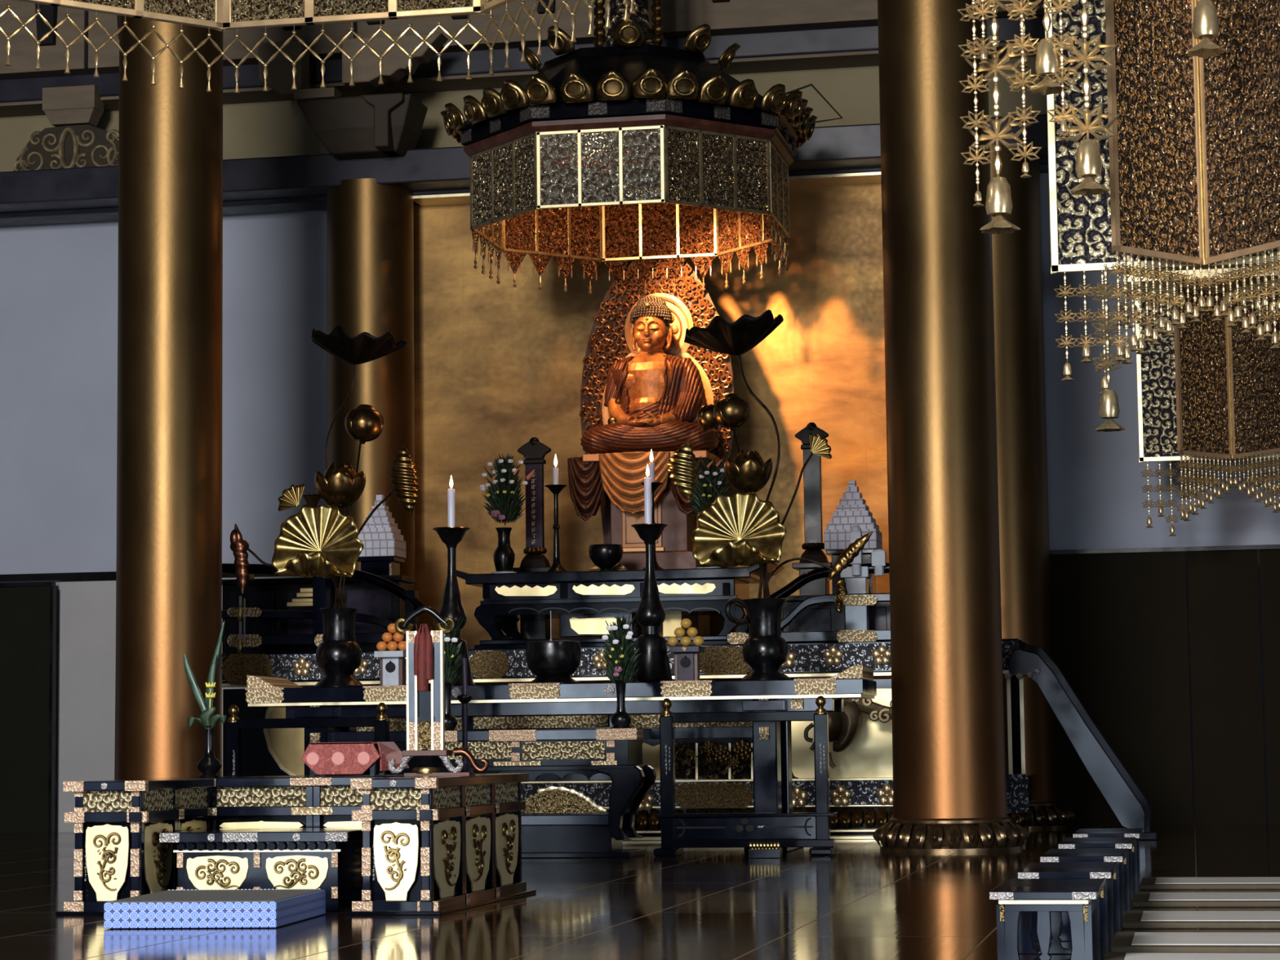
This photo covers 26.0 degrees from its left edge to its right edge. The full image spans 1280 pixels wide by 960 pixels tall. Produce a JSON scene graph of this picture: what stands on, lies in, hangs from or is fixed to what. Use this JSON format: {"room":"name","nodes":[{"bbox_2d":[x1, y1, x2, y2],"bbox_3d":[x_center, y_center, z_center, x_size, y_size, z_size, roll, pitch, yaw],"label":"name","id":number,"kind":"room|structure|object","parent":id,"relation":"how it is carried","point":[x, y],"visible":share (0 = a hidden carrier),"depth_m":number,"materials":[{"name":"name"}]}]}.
{"room":"house of worship","nodes":[
{"label":"house of worship","id":0,"kind":"room"},
{"bbox_2d":[58,575,304,831],"bbox_3d":[-5.446,2.797,34.653,3.770,3.140,0.110,-2,-6,11],"label":"wall","id":1,"kind":"structure","parent":0,"point":[87,651],"depth_m":34.91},
{"bbox_2d":[59,571,297,582],"bbox_3d":[-5.468,1.179,34.798,3.770,0.110,0.130,-2,-6,11],"label":"trim","id":2,"kind":"structure","parent":1,"relation":"attached to","point":[106,575],"depth_m":35.00,"materials":[{"name":"black paint"}]},
{"bbox_2d":[0,56,1047,172],"bbox_3d":[-0.527,-4.669,34.477,38.000,1.650,0.300,-2,-6,11],"label":"wall","id":3,"kind":"structure","parent":0,"point":[273,128],"depth_m":34.71,"materials":[{"name":"beige paint"}]},
{"bbox_2d":[42,84,103,127],"bbox_3d":[-7.139,-4.695,34.983,0.698,0.465,0.320,-2,-6,11],"label":"block","id":4,"kind":"object","parent":3,"relation":"attached to","point":[73,105],"visible":1,"depth_m":34.85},
{"bbox_2d":[35,0,729,46],"bbox_3d":[-1.658,-5.968,33.722,27.010,0.680,0.250,-2,-6,11],"label":"trim","id":5,"kind":"structure","parent":3,"relation":"attached to","point":[48,12],"depth_m":34.74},
{"bbox_2d":[0,40,1039,117],"bbox_3d":[-0.618,-4.963,34.062,38.000,0.040,0.600,-2,-6,11],"label":"trim","id":6,"kind":"structure","parent":3,"relation":"attached to","point":[866,58],"depth_m":34.21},
{"bbox_2d":[0,0,1044,79],"bbox_3d":[-0.639,-5.934,34.105,38.000,1.300,1.100,-2,-6,11],"label":"ceiling beam","id":7,"kind":"structure","parent":3,"relation":"attached to","point":[681,17],"depth_m":33.80,"materials":[{"name":"wood"}]},
{"bbox_2d":[0,14,1044,102],"bbox_3d":[-0.605,-5.126,34.151,38.000,0.300,0.850,-2,-6,11],"label":"trim","id":8,"kind":"structure","parent":3,"relation":"attached to","point":[853,38],"depth_m":33.88,"materials":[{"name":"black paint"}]},
{"bbox_2d":[0,158,1048,226],"bbox_3d":[-0.598,-3.702,33.966,38.000,0.370,0.550,-2,-6,11],"label":"trim","id":9,"kind":"structure","parent":3,"relation":"attached to","point":[308,203],"depth_m":34.80,"materials":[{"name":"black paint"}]},
{"bbox_2d":[0,173,1279,831],"bbox_3d":[-0.460,0.089,34.073,38.000,8.300,0.200,-2,-6,11],"label":"wall","id":10,"kind":"structure","parent":0,"point":[59,282],"depth_m":35.00,"materials":[{"name":"grey paint"}]},
{"bbox_2d":[0,824,1279,959],"bbox_3d":[-4.388,2.409,13.650,38.000,0.100,41.400,-2,-6,11],"label":"floor","id":11,"kind":"structure","parent":0,"point":[860,901],"depth_m":16.66,"materials":[{"name":"wood"}]},
{"bbox_2d":[0,582,57,832],"bbox_3d":[-9.570,2.910,35.258,4.540,3.130,0.130,-2,-6,11],"label":"door","id":12,"kind":"structure","parent":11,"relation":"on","point":[28,610],"depth_m":34.86,"materials":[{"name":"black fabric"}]},
{"bbox_2d":[114,15,222,779],"bbox_3d":[-4.695,-2.819,27.793,1.446,13.000,1.436,-2,-6,11],"label":"gilded column","id":13,"kind":"structure","parent":11,"relation":"on","point":[169,558],"depth_m":27.19,"materials":[{"name":"brown metal"}]},
{"bbox_2d":[103,888,325,928],"bbox_3d":[-2.466,2.503,16.252,0.994,0.153,1.259,-1,-5,6],"label":"mat","id":14,"kind":"object","parent":11,"relation":"on","point":[173,908],"visible":1,"depth_m":15.66,"materials":[{"name":"blue fabric"}]},
{"bbox_2d":[159,827,362,911],"bbox_3d":[-2.320,2.462,17.580,1.221,0.491,0.810,-2,-6,11],"label":"table","id":15,"kind":"object","parent":11,"relation":"on","point":[329,860],"visible":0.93,"depth_m":17.26,"materials":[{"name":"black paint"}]},
{"bbox_2d":[55,773,536,915],"bbox_3d":[-2.158,2.345,18.096,2.450,0.817,2.480,-2,-6,11],"label":"platform","id":16,"kind":"object","parent":11,"relation":"on","point":[433,845],"visible":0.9,"depth_m":17.21,"materials":[{"name":"black paint"}]},
{"bbox_2d":[196,725,222,777],"bbox_3d":[-2.961,1.867,19.099,0.175,0.350,0.175,-2,-6,11],"label":"vase","id":17,"kind":"object","parent":16,"relation":"on","point":[209,765],"visible":0.99,"depth_m":19.05,"materials":[{"name":"brown metal"}]},
{"bbox_2d":[183,620,226,729],"bbox_3d":[-2.998,1.349,19.146,0.330,0.758,0.091,-2,-6,11],"label":"arrangement","id":18,"kind":"object","parent":17,"relation":"on","point":[206,717],"visible":1,"depth_m":19.13,"materials":[{"name":"green plant"}]},
{"bbox_2d":[310,746,384,776],"bbox_3d":[-1.983,1.906,18.821,0.483,0.195,0.265,-2,-6,11],"label":"desk","id":19,"kind":"object","parent":16,"relation":"on","point":[372,768],"visible":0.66,"depth_m":18.71,"materials":[{"name":"black paint"}]},
{"bbox_2d":[300,742,408,774],"bbox_3d":[-1.927,1.883,18.814,0.681,0.214,0.292,-2,-6,11],"label":"cover","id":20,"kind":"object","parent":19,"relation":"on","point":[328,757],"visible":0.98,"depth_m":18.69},
{"bbox_2d":[387,605,488,776],"bbox_3d":[-1.335,1.385,18.291,0.656,1.116,0.213,-2,-6,11],"label":"stand","id":21,"kind":"object","parent":16,"relation":"on","point":[425,702],"visible":1,"depth_m":18.24,"materials":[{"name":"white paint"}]},
{"bbox_2d":[226,702,390,776],"bbox_3d":[-3.084,2.793,25.846,1.663,1.420,0.440,-2,-6,11],"label":"stand","id":22,"kind":"object","parent":11,"relation":"on","point":[234,726],"visible":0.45,"depth_m":25.91,"materials":[{"name":"black paint"}]},
{"bbox_2d":[326,177,415,590],"bbox_3d":[-3.268,0.313,33.750,1.479,7.860,1.468,-2,-6,11],"label":"gilded column","id":23,"kind":"structure","parent":11,"relation":"on","point":[370,224],"depth_m":33.53,"materials":[{"name":"brown metal"}]},
{"bbox_2d":[0,114,1048,213],"bbox_3d":[-0.707,-3.832,33.426,38.000,0.410,0.570,-2,-6,11],"label":"beam","id":24,"kind":"structure","parent":23,"relation":"on","point":[847,146],"depth_m":33.77,"materials":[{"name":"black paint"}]},
{"bbox_2d":[13,124,119,171],"bbox_3d":[-7.078,-4.139,34.763,1.650,0.608,0.133,-2,-6,11],"label":"strut","id":25,"kind":"object","parent":24,"relation":"on","point":[77,145],"visible":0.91,"depth_m":34.75,"materials":[{"name":"metal"}]},
{"bbox_2d":[258,32,448,159],"bbox_3d":[-3.413,-4.607,33.524,2.346,1.394,0.906,-2,-6,11],"label":"bracket","id":26,"kind":"object","parent":24,"relation":"on","point":[388,125],"visible":0.87,"depth_m":33.24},
{"bbox_2d":[437,728,656,857],"bbox_3d":[-0.928,2.853,25.324,2.082,1.147,0.770,-2,-6,11],"label":"desk","id":27,"kind":"object","parent":11,"relation":"on","point":[561,821],"visible":0.76,"depth_m":24.96,"materials":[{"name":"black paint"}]},
{"bbox_2d":[444,682,458,730],"bbox_3d":[-1.774,2.083,25.497,0.212,0.446,0.212,-2,-6,11],"label":"slim vase","id":28,"kind":"object","parent":27,"relation":"on","point":[451,722],"visible":0.62,"depth_m":25.46,"materials":[{"name":"brown metal"}]},
{"bbox_2d":[431,615,463,684],"bbox_3d":[-1.782,1.578,25.544,0.357,0.660,0.240,-2,-6,11],"label":"flower bouquet","id":29,"kind":"object","parent":28,"relation":"on","point":[451,660],"visible":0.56,"depth_m":25.49,"materials":[{"name":"green plant"}]},
{"bbox_2d":[521,813,608,826],"bbox_3d":[-0.947,3.091,25.301,1.530,0.097,0.680,-2,-6,11],"label":"shelf","id":30,"kind":"object","parent":27,"relation":"attached to","point":[527,819],"depth_m":24.92,"materials":[{"name":"blue paint"}]},
{"bbox_2d":[609,680,632,728],"bbox_3d":[-0.172,2.036,25.184,0.210,0.440,0.210,-2,-6,11],"label":"slim vase","id":31,"kind":"object","parent":27,"relation":"on","point":[620,718],"visible":0.95,"depth_m":25.14,"materials":[{"name":"brown metal"}]},
{"bbox_2d":[600,614,639,684],"bbox_3d":[-0.173,1.543,25.226,0.375,0.661,0.259,-2,-6,11],"label":"flower bouquet","id":32,"kind":"object","parent":31,"relation":"on","point":[621,661],"visible":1,"depth_m":25.17,"materials":[{"name":"green plant"}]},
{"bbox_2d":[244,664,876,852],"bbox_3d":[-0.754,2.696,26.687,5.967,1.714,1.170,-2,-6,11],"label":"altar table","id":33,"kind":"object","parent":11,"relation":"on","point":[771,740],"visible":0.73,"depth_m":26.17,"materials":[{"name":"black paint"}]},
{"bbox_2d":[314,607,363,687],"bbox_3d":[-2.948,1.649,27.205,0.487,0.781,0.487,-2,-6,11],"label":"vase","id":34,"kind":"object","parent":33,"relation":"on","point":[339,655],"visible":0.96,"depth_m":27.06,"materials":[{"name":"brown metal"}]},
{"bbox_2d":[230,523,343,607],"bbox_3d":[-3.463,0.896,27.418,1.236,0.956,0.207,-2,-6,11],"label":"lotus leaf","id":35,"kind":"object","parent":34,"relation":"in","point":[239,547],"visible":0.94,"depth_m":27.45,"materials":[{"name":"brown metal"}]},
{"bbox_2d":[271,504,364,607],"bbox_3d":[-3.131,0.784,27.087,0.912,1.102,0.590,-2,-6,11],"label":"lotus leaf","id":36,"kind":"object","parent":34,"relation":"in","point":[322,541],"visible":1,"depth_m":27.11,"materials":[{"name":"brown metal"}]},
{"bbox_2d":[314,462,365,607],"bbox_3d":[-2.945,0.582,27.303,0.519,1.522,0.518,-2,-6,11],"label":"flower","id":37,"kind":"object","parent":34,"relation":"in","point":[341,487],"visible":0.96,"depth_m":27.19,"materials":[{"name":"brown metal"}]},
{"bbox_2d":[311,325,408,605],"bbox_3d":[-2.772,-0.085,27.317,0.978,2.853,0.772,-2,-6,11],"label":"lotus leaf","id":38,"kind":"object","parent":34,"relation":"in","point":[363,348],"visible":0.98,"depth_m":27.26,"materials":[{"name":"brown metal"}]},
{"bbox_2d":[340,404,384,607],"bbox_3d":[-2.715,0.296,27.308,0.389,2.086,0.447,2,-6,-24],"label":"bud","id":39,"kind":"object","parent":34,"relation":"in","point":[363,423],"visible":0.99,"depth_m":27.24,"materials":[{"name":"brown metal"}]},
{"bbox_2d":[333,444,419,607],"bbox_3d":[-2.595,0.495,27.242,0.900,1.681,0.170,-2,-6,11],"label":"lotus leaf","id":40,"kind":"object","parent":34,"relation":"in","point":[404,477],"visible":0.94,"depth_m":27.18,"materials":[{"name":"brown metal"}]},
{"bbox_2d":[373,650,406,685],"bbox_3d":[-2.401,1.838,26.976,0.292,0.348,0.292,-2,-6,11],"label":"stand","id":41,"kind":"object","parent":33,"relation":"on","point":[393,663],"visible":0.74,"depth_m":26.89,"materials":[{"name":"grey wood"}]},
{"bbox_2d":[430,526,475,684],"bbox_3d":[-1.829,1.236,27.020,0.449,1.541,0.449,-2,-6,11],"label":"candlestick","id":42,"kind":"object","parent":33,"relation":"on","point":[451,605],"visible":0.68,"depth_m":26.96,"materials":[{"name":"brown metal"}]},
{"bbox_2d":[525,640,581,683],"bbox_3d":[-0.834,1.767,26.773,0.541,0.412,0.541,-2,-6,11],"label":"bowl","id":43,"kind":"object","parent":33,"relation":"on","point":[550,661],"visible":0.88,"depth_m":26.57,"materials":[{"name":"brown metal"}]},
{"bbox_2d":[628,523,673,682],"bbox_3d":[0.100,1.187,26.642,0.443,1.519,0.443,-2,-6,11],"label":"candlestick","id":44,"kind":"object","parent":33,"relation":"on","point":[653,664],"visible":0.91,"depth_m":26.53,"materials":[{"name":"brown metal"}]},
{"bbox_2d":[669,645,704,680],"bbox_3d":[0.446,1.753,26.413,0.286,0.341,0.296,-2,-6,11],"label":"stand","id":45,"kind":"object","parent":33,"relation":"on","point":[686,658],"visible":0.87,"depth_m":26.34,"materials":[{"name":"purple paint"}]},
{"bbox_2d":[724,597,791,679],"bbox_3d":[1.160,1.516,26.426,0.471,0.798,0.558,5,-8,-44],"label":"vase","id":46,"kind":"object","parent":33,"relation":"on","point":[765,650],"visible":0.95,"depth_m":26.26,"materials":[{"name":"brown metal"}]},
{"bbox_2d":[666,440,762,598],"bbox_3d":[0.713,0.430,26.590,0.906,1.633,0.174,-2,-6,11],"label":"lotus leaf","id":47,"kind":"object","parent":46,"relation":"in","point":[682,470],"visible":0.95,"depth_m":26.64,"materials":[{"name":"brown metal"}]},
{"bbox_2d":[684,309,783,598],"bbox_3d":[0.905,-0.179,26.595,0.974,2.837,0.770,-2,-6,11],"label":"lotus leaf","id":48,"kind":"object","parent":46,"relation":"in","point":[737,338],"visible":0.97,"depth_m":26.54,"materials":[{"name":"brown metal"}]},
{"bbox_2d":[712,393,764,598],"bbox_3d":[0.935,0.203,26.613,0.473,2.072,0.356,4,-7,-38],"label":"bud","id":49,"kind":"object","parent":46,"relation":"in","point":[731,411],"visible":0.94,"depth_m":26.54,"materials":[{"name":"brown metal"}]},
{"bbox_2d":[691,492,786,598],"bbox_3d":[0.940,0.665,26.289,0.909,1.108,0.586,-2,-6,11],"label":"lotus leaf","id":50,"kind":"object","parent":46,"relation":"in","point":[738,528],"visible":1,"depth_m":26.31,"materials":[{"name":"brown metal"}]},
{"bbox_2d":[723,449,773,598],"bbox_3d":[1.042,0.471,26.521,0.479,1.523,0.478,-2,-6,11],"label":"flower","id":51,"kind":"object","parent":46,"relation":"in","point":[749,473],"visible":0.97,"depth_m":26.42,"materials":[{"name":"brown metal"}]},
{"bbox_2d":[764,432,831,598],"bbox_3d":[1.504,0.389,26.434,0.674,1.672,0.161,-2,-6,11],"label":"lotus leaf","id":52,"kind":"object","parent":46,"relation":"in","point":[820,446],"visible":0.98,"depth_m":26.41,"materials":[{"name":"brown metal"}]},
{"bbox_2d":[766,531,872,598],"bbox_3d":[1.699,0.859,26.346,1.037,0.716,0.083,-2,-6,9],"label":"lotus leaf","id":53,"kind":"object","parent":46,"relation":"in","point":[849,553],"visible":1,"depth_m":26.29,"materials":[{"name":"brown metal"}]},
{"bbox_2d":[222,638,1037,840],"bbox_3d":[-0.191,2.885,30.448,8.890,2.040,3.269,-2,-6,11],"label":"dais","id":54,"kind":"object","parent":11,"relation":"on","point":[713,775],"visible":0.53,"depth_m":29.12,"materials":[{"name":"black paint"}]},
{"bbox_2d":[222,575,415,653],"bbox_3d":[-3.615,1.532,31.075,2.134,0.854,0.580,-2,-6,11],"label":"altar","id":55,"kind":"object","parent":54,"relation":"on","point":[273,593],"visible":0.47,"depth_m":30.86,"materials":[{"name":"black paint"}]},
{"bbox_2d":[222,563,431,654],"bbox_3d":[-3.402,1.387,30.259,2.394,1.017,0.406,-1,-5,7],"label":"railing","id":56,"kind":"object","parent":54,"relation":"on","point":[245,612],"visible":0.7,"depth_m":30.22,"materials":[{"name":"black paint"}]},
{"bbox_2d":[356,555,404,575],"bbox_3d":[-2.955,1.444,31.627,0.451,1.118,0.451,-2,-6,11],"label":"stand","id":57,"kind":"object","parent":54,"relation":"on","point":[388,565],"visible":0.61,"depth_m":31.49,"materials":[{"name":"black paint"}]},
{"bbox_2d":[357,494,405,558],"bbox_3d":[-2.966,0.530,31.714,0.475,0.719,0.475,-2,-6,11],"label":"pyramid","id":58,"kind":"object","parent":57,"relation":"on","point":[380,536],"visible":0.77,"depth_m":31.52},
{"bbox_2d":[512,566,551,639],"bbox_3d":[-1.181,1.482,31.445,0.440,0.966,0.400,-2,-6,11],"label":"tablet stand","id":59,"kind":"object","parent":54,"relation":"on","point":[530,628],"visible":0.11,"depth_m":31.29,"materials":[{"name":"black paint"}]},
{"bbox_2d":[517,437,551,567],"bbox_3d":[-1.196,0.258,31.562,0.380,1.493,0.258,-2,-6,11],"label":"tablet","id":60,"kind":"object","parent":59,"relation":"on","point":[535,451],"visible":1,"depth_m":31.52,"materials":[{"name":"black wood"}]},
{"bbox_2d":[456,563,783,648],"bbox_3d":[-0.247,1.401,30.407,3.535,0.896,1.140,-2,-6,11],"label":"altar table","id":61,"kind":"object","parent":54,"relation":"on","point":[509,598],"visible":0.84,"depth_m":29.95,"materials":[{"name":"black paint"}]},
{"bbox_2d":[491,527,516,573],"bbox_3d":[-1.494,0.788,30.528,0.280,0.521,0.280,-2,-6,11],"label":"flower vase","id":62,"kind":"object","parent":61,"relation":"on","point":[504,555],"visible":0.94,"depth_m":30.45,"materials":[{"name":"black metal"}]},
{"bbox_2d":[480,452,534,525],"bbox_3d":[-1.444,0.097,30.583,0.617,0.809,0.377,-2,-6,11],"label":"flower bouquet","id":63,"kind":"object","parent":62,"relation":"in","point":[507,505],"visible":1,"depth_m":30.52,"materials":[{"name":"green plant"}]},
{"bbox_2d":[544,484,567,572],"bbox_3d":[-0.917,0.544,30.436,0.279,0.975,0.279,-2,-6,11],"label":"candlestick","id":64,"kind":"object","parent":61,"relation":"on","point":[555,489],"visible":0.93,"depth_m":30.40,"materials":[{"name":"brown metal"}]},
{"bbox_2d":[559,613,637,638],"bbox_3d":[-0.461,1.557,30.363,0.946,0.319,0.400,-2,-6,11],"label":"base cabinet","id":65,"kind":"object","parent":61,"relation":"on","point":[571,626],"visible":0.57,"depth_m":30.21,"materials":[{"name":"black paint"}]},
{"bbox_2d":[588,543,623,570],"bbox_3d":[-0.370,0.862,30.297,0.378,0.303,0.378,-2,-6,11],"label":"bowl","id":66,"kind":"object","parent":61,"relation":"on","point":[606,557],"visible":0.88,"depth_m":30.16,"materials":[{"name":"brown metal"}]},
{"bbox_2d":[696,566,721,568],"bbox_3d":[0.742,0.722,30.089,0.276,0.514,0.276,-2,-6,11],"label":"flower vase","id":67,"kind":"object","parent":61,"relation":"on","point":[710,566],"visible":0.1,"depth_m":29.95,"materials":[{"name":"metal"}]},
{"bbox_2d":[688,455,730,518],"bbox_3d":[0.752,0.117,30.137,0.516,0.756,0.361,-2,-6,11],"label":"flower bouquet","id":68,"kind":"object","parent":67,"relation":"in","point":[707,495],"visible":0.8,"depth_m":30.09,"materials":[{"name":"green plant"}]},
{"bbox_2d":[567,449,720,637],"bbox_3d":[0.040,0.832,31.536,1.642,2.247,1.066,-2,-6,11],"label":"pedestal","id":69,"kind":"object","parent":54,"relation":"on","point":[620,475],"visible":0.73,"depth_m":31.27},
{"bbox_2d":[567,456,604,520],"bbox_3d":[-0.610,0.105,31.431,0.452,0.738,0.155,-2,-6,11],"label":"drape","id":70,"kind":"object","parent":69,"relation":"hanging from","point":[586,474],"depth_m":31.40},
{"bbox_2d":[599,451,670,515],"bbox_3d":[-0.070,0.040,31.166,0.817,0.715,0.156,-2,-6,11],"label":"drape","id":71,"kind":"object","parent":69,"relation":"hanging from","point":[622,473],"depth_m":31.15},
{"bbox_2d":[580,295,719,453],"bbox_3d":[0.115,-1.200,31.741,1.596,1.867,0.906,-2,-6,9],"label":"statue","id":72,"kind":"object","parent":69,"relation":"on","point":[654,397],"visible":0.98,"depth_m":31.53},
{"bbox_2d":[669,449,710,515],"bbox_3d":[0.544,0.036,31.208,0.478,0.738,0.155,-2,-6,11],"label":"drape","id":73,"kind":"object","parent":69,"relation":"hanging from","point":[679,504],"depth_m":31.18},
{"bbox_2d":[578,233,734,543],"bbox_3d":[0.207,-0.440,32.310,1.830,4.922,0.220,-2,-6,11],"label":"halo","id":74,"kind":"object","parent":54,"relation":"on","point":[609,341],"visible":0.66,"depth_m":32.38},
{"bbox_2d":[726,525,890,644],"bbox_3d":[2.071,1.110,29.176,2.352,1.235,0.378,-2,-6,11],"label":"altar table","id":75,"kind":"object","parent":54,"relation":"on","point":[854,595],"visible":0.71,"depth_m":29.07,"materials":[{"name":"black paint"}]},
{"bbox_2d":[791,562,831,595],"bbox_3d":[1.941,1.398,30.832,0.440,0.940,0.400,-2,-6,11],"label":"tablet stand","id":76,"kind":"object","parent":54,"relation":"on","point":[820,586],"visible":0.26,"depth_m":30.71,"materials":[{"name":"black paint"}]},
{"bbox_2d":[795,422,828,563],"bbox_3d":[1.926,0.144,30.952,0.373,1.580,0.253,-2,-6,11],"label":"tablet","id":77,"kind":"object","parent":76,"relation":"on","point":[813,544],"visible":0.84,"depth_m":30.90,"materials":[{"name":"black wood"}]},
{"bbox_2d":[782,595,890,643],"bbox_3d":[2.454,1.506,29.871,1.865,0.532,0.580,-2,-6,11],"label":"altar","id":78,"kind":"object","parent":54,"relation":"on","point":[820,617],"visible":0.2,"depth_m":29.71,"materials":[{"name":"black paint"}]},
{"bbox_2d":[826,548,875,594],"bbox_3d":[2.362,1.310,30.583,0.546,1.059,0.546,-2,-6,11],"label":"stand","id":79,"kind":"object","parent":54,"relation":"on","point":[867,553],"visible":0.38,"depth_m":30.41,"materials":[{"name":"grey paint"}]},
{"bbox_2d":[823,480,882,550],"bbox_3d":[2.351,0.395,30.670,0.574,0.779,0.574,-2,-6,11],"label":"pyramid","id":80,"kind":"object","parent":79,"relation":"on","point":[852,510],"visible":0.95,"depth_m":30.44},
{"bbox_2d":[653,695,837,856],"bbox_3d":[0.952,2.668,25.055,1.629,1.420,0.440,-2,-6,11],"label":"stand","id":81,"kind":"object","parent":11,"relation":"on","point":[679,831],"visible":1,"depth_m":24.98,"materials":[{"name":"black paint"}]},
{"bbox_2d":[655,812,837,817],"bbox_3d":[0.956,3.016,25.022,1.629,0.030,0.200,-2,-6,11],"label":"rail","id":82,"kind":"object","parent":81,"relation":"attached to","point":[662,814],"depth_m":24.93,"materials":[{"name":"black paint"}]},
{"bbox_2d":[872,0,1029,852],"bbox_3d":[2.799,-3.050,26.325,1.446,13.000,1.436,-3,-6,25],"label":"gilded column","id":83,"kind":"structure","parent":11,"relation":"on","point":[949,786],"depth_m":25.66,"materials":[{"name":"brown metal"}]},
{"bbox_2d":[990,144,1075,829],"bbox_3d":[4.206,0.083,32.286,1.479,7.860,1.468,-2,-6,11],"label":"gilded column","id":84,"kind":"structure","parent":11,"relation":"on","point":[1017,265],"depth_m":31.86,"materials":[{"name":"brown metal"}]},
{"bbox_2d":[989,879,1104,959],"bbox_3d":[1.856,2.009,12.569,0.460,0.349,1.132,-2,-6,11],"label":"desk","id":85,"kind":"object","parent":11,"relation":"on","point":[1017,899],"visible":1,"depth_m":12.09,"materials":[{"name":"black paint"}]},
{"bbox_2d":[1017,862,1117,941],"bbox_3d":[2.221,2.174,14.345,0.460,0.349,1.132,-2,-6,11],"label":"desk","id":86,"kind":"object","parent":11,"relation":"on","point":[1033,870],"visible":0.53,"depth_m":13.85,"materials":[{"name":"black wood"}]},
{"bbox_2d":[1004,644,1157,839],"bbox_3d":[4.402,2.655,27.852,1.493,2.014,0.400,-2,-6,11],"label":"stair handrail","id":87,"kind":"object","parent":11,"relation":"on","point":[1125,798],"visible":0.84,"depth_m":27.74,"materials":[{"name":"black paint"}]},
{"bbox_2d":[1040,848,1127,917],"bbox_3d":[2.594,2.342,16.159,0.460,0.349,1.132,-2,-6,11],"label":"desk","id":88,"kind":"object","parent":11,"relation":"on","point":[1118,855],"visible":0.38,"depth_m":15.66,"materials":[{"name":"black wood"}]},
{"bbox_2d":[1057,837,1135,898],"bbox_3d":[2.979,2.516,18.032,0.460,0.349,1.132,-2,-6,11],"label":"desk","id":89,"kind":"object","parent":11,"relation":"on","point":[1068,842],"visible":0.27,"depth_m":17.54,"materials":[{"name":"black wood"}]},
{"bbox_2d":[1072,828,1142,883],"bbox_3d":[3.359,2.688,19.886,0.460,0.349,1.132,-2,-6,11],"label":"desk","id":90,"kind":"object","parent":11,"relation":"on","point":[1081,833],"visible":0.31,"depth_m":19.39,"materials":[{"name":"black wood"}]},
{"bbox_2d":[1049,544,1279,826],"bbox_3d":[6.388,2.377,32.136,3.400,3.210,0.130,-2,-6,11],"label":"sliding door","id":91,"kind":"structure","parent":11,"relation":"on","point":[1119,623],"depth_m":32.15,"materials":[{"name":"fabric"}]},
{"bbox_2d":[1102,951,1279,959],"bbox_3d":[3.686,2.067,11.832,3.400,0.040,1.020,-2,-6,11],"label":"mat","id":92,"kind":"object","parent":11,"relation":"on","point":[1108,955],"visible":1,"depth_m":12.29,"materials":[{"name":"brown fabric"}]},
{"bbox_2d":[1109,931,1279,952],"bbox_3d":[3.960,2.189,13.148,3.400,0.040,1.020,-2,-6,11],"label":"mat","id":93,"kind":"object","parent":11,"relation":"on","point":[1122,941],"visible":0.83,"depth_m":13.11,"materials":[{"name":"brown fabric"}]},
{"bbox_2d":[1121,910,1279,928],"bbox_3d":[4.312,2.348,14.855,3.400,0.040,1.020,-2,-6,11],"label":"mat","id":94,"kind":"object","parent":11,"relation":"on","point":[1212,919],"visible":1,"depth_m":14.73,"materials":[{"name":"brown fabric"}]},
{"bbox_2d":[1131,892,1279,907],"bbox_3d":[4.692,2.520,16.709,3.400,0.040,1.020,-2,-6,11],"label":"mat","id":95,"kind":"object","parent":11,"relation":"on","point":[1140,900],"visible":1,"depth_m":16.57,"materials":[{"name":"brown fabric"}]},
{"bbox_2d":[1139,876,1279,889],"bbox_3d":[5.082,2.696,18.611,3.400,0.040,1.020,-2,-6,11],"label":"mat","id":96,"kind":"object","parent":11,"relation":"on","point":[1177,882],"visible":1,"depth_m":18.45,"materials":[{"name":"brown fabric"}]},
{"bbox_2d":[413,183,889,648],"bbox_3d":[0.583,0.326,33.633,7.400,7.720,0.110,-2,-6,11],"label":"wall","id":97,"kind":"structure","parent":0,"point":[498,367],"depth_m":33.93,"materials":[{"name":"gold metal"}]},
{"bbox_2d":[413,171,881,206],"bbox_3d":[0.475,-3.543,33.692,6.600,0.035,0.520,-2,-6,11],"label":"trim","id":98,"kind":"structure","parent":97,"relation":"attached to","point":[864,178],"depth_m":33.44,"materials":[{"name":"gold metal"}]},
{"bbox_3d":[-4.547,-10.630,14.893,38.000,0.100,41.400,-2,-6,11],"label":"ceiling","id":99,"kind":"structure","parent":0,"visible":0},
{"bbox_2d":[0,0,635,93],"bbox_3d":[-2.527,-6.623,17.689,4.719,7.296,4.719,3,-7,-34],"label":"canopy","id":100,"kind":"object","parent":99,"relation":"hanging from","point":[217,15],"visible":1,"depth_m":19.57,"materials":[{"name":"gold metal"}]},
{"bbox_2d":[440,0,843,295],"bbox_3d":[-0.127,-5.692,31.063,4.044,6.770,4.044,3,-7,-34],"label":"canopy","id":101,"kind":"object","parent":99,"relation":"hanging from","point":[642,120],"visible":0.99,"depth_m":29.79,"materials":[{"name":"metal"}]},
{"bbox_2d":[957,0,1279,431],"bbox_3d":[3.441,-5.312,18.531,2.649,9.891,1.628,-2,-6,11],"label":"hanging lantern","id":102,"kind":"object","parent":99,"relation":"hanging from","point":[1163,116],"visible":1,"depth_m":18.34,"materials":[{"name":"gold metal"}]},
{"bbox_2d":[1123,264,1279,536],"bbox_3d":[6.481,-4.256,30.973,2.240,9.706,1.150,-2,-6,11],"label":"hanging lantern","id":103,"kind":"object","parent":99,"relation":"hanging from","point":[1210,391],"visible":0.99,"depth_m":30.68,"materials":[{"name":"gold metal"}]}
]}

